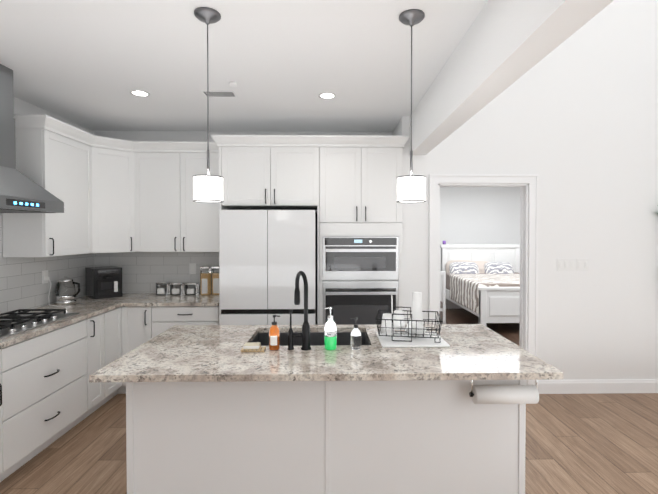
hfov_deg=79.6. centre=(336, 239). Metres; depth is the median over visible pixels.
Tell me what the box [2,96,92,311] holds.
wall
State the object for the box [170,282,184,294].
canister
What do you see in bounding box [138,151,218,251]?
upper cabinet
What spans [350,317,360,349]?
soap bottle
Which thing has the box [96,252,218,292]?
tile backsplash
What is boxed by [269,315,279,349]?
soap dispenser
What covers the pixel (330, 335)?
soap bottle
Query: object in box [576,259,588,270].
switch plate
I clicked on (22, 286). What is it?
tile backsplash
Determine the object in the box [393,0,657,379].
wall
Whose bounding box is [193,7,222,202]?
pendant light
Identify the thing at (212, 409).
kitchen island
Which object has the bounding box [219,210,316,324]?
fridge
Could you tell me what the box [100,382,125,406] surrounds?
base cabinet
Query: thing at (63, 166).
upper cabinet
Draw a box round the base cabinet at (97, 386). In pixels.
[96,385,99,409]
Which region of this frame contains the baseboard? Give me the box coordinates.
[538,379,657,393]
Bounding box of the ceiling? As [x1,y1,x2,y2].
[0,0,487,131]
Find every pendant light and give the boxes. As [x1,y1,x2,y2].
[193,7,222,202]
[397,9,425,202]
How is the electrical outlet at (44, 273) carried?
attached to the tile backsplash at (22, 286)
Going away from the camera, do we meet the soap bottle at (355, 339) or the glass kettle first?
the soap bottle at (355, 339)
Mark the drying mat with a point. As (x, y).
(386, 341)
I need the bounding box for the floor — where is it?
[0,309,657,493]
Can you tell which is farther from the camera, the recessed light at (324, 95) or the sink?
the recessed light at (324, 95)
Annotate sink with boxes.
[253,331,364,342]
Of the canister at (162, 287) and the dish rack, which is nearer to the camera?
the dish rack
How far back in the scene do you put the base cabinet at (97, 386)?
3.48 m
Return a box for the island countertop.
[89,324,562,382]
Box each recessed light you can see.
[130,90,149,96]
[318,92,335,98]
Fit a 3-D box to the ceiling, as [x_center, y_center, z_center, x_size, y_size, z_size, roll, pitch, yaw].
[-0.871,-1.215,0.622,3.610,0.100,7.700,0,1,-1]
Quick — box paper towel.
[469,380,538,403]
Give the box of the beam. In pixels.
[409,0,613,154]
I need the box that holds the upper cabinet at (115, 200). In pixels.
[94,135,153,252]
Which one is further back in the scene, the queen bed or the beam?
the queen bed
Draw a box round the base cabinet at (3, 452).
[0,445,7,481]
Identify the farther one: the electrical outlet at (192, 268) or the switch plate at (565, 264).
the electrical outlet at (192, 268)
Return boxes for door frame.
[429,174,538,384]
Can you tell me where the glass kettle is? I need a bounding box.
[55,276,79,304]
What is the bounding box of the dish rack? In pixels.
[375,292,442,342]
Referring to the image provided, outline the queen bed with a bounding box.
[440,241,519,325]
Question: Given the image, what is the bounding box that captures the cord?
[45,277,66,306]
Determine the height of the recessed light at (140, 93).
0.005 m
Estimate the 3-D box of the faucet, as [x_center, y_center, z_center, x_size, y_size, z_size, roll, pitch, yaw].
[-0.224,0.421,2.394,0.140,0.458,0.185,0,1,-1]
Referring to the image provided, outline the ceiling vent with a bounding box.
[201,82,236,96]
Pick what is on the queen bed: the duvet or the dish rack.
the duvet
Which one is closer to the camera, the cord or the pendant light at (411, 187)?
the pendant light at (411, 187)
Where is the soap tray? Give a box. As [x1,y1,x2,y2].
[240,342,265,351]
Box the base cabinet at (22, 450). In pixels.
[8,389,95,475]
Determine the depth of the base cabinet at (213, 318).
3.86 m
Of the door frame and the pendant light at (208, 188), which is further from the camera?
the door frame
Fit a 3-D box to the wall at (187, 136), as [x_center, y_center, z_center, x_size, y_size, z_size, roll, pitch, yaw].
[-1.048,0.160,4.540,3.390,2.760,0.100,0,1,-1]
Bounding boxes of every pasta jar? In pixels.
[200,266,210,294]
[212,266,218,294]
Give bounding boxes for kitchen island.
[126,379,548,493]
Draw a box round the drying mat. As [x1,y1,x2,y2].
[376,332,449,347]
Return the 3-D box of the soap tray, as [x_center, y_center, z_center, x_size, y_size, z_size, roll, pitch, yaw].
[-0.487,0.630,2.305,0.135,0.040,0.080,0,1,-1]
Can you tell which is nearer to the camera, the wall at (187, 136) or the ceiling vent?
the ceiling vent
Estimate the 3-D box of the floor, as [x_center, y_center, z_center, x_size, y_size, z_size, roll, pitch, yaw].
[1.247,1.589,3.149,8.130,0.060,12.800,0,1,-1]
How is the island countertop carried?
on the kitchen island
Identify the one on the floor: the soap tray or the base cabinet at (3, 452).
the base cabinet at (3, 452)
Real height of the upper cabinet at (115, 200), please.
1.140 m
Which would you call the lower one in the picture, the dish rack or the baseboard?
the baseboard
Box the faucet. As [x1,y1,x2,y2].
[285,271,312,350]
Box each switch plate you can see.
[557,259,574,270]
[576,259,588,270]
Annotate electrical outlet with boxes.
[42,270,47,283]
[189,263,195,273]
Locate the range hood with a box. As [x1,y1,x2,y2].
[0,64,63,212]
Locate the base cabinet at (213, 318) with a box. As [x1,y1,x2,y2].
[192,309,218,324]
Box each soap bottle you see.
[324,307,336,349]
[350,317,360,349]
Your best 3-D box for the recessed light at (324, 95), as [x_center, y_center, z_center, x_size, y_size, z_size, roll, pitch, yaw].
[-0.080,-1.200,3.307,0.149,0.005,0.149,1,1,44]
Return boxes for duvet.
[446,272,519,313]
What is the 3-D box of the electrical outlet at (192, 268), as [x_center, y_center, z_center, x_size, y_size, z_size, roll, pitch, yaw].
[-1.634,0.336,4.471,0.075,0.120,0.008,0,1,-1]
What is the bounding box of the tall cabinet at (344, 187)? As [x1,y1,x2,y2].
[211,135,408,324]
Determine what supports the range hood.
attached to the wall at (22, 107)
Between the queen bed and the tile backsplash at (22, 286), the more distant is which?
the queen bed
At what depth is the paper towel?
2.00 m
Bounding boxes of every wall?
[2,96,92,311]
[93,131,392,152]
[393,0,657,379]
[440,187,519,270]
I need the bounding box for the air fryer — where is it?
[85,266,121,298]
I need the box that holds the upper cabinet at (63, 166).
[2,115,93,256]
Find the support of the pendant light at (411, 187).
hanging from the ceiling
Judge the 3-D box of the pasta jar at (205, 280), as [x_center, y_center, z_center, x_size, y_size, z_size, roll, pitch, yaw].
[-1.450,0.457,4.367,0.094,0.308,0.094,0,1,-1]
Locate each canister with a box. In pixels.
[156,281,169,294]
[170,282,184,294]
[185,282,198,294]
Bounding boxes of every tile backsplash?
[0,213,95,315]
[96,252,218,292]

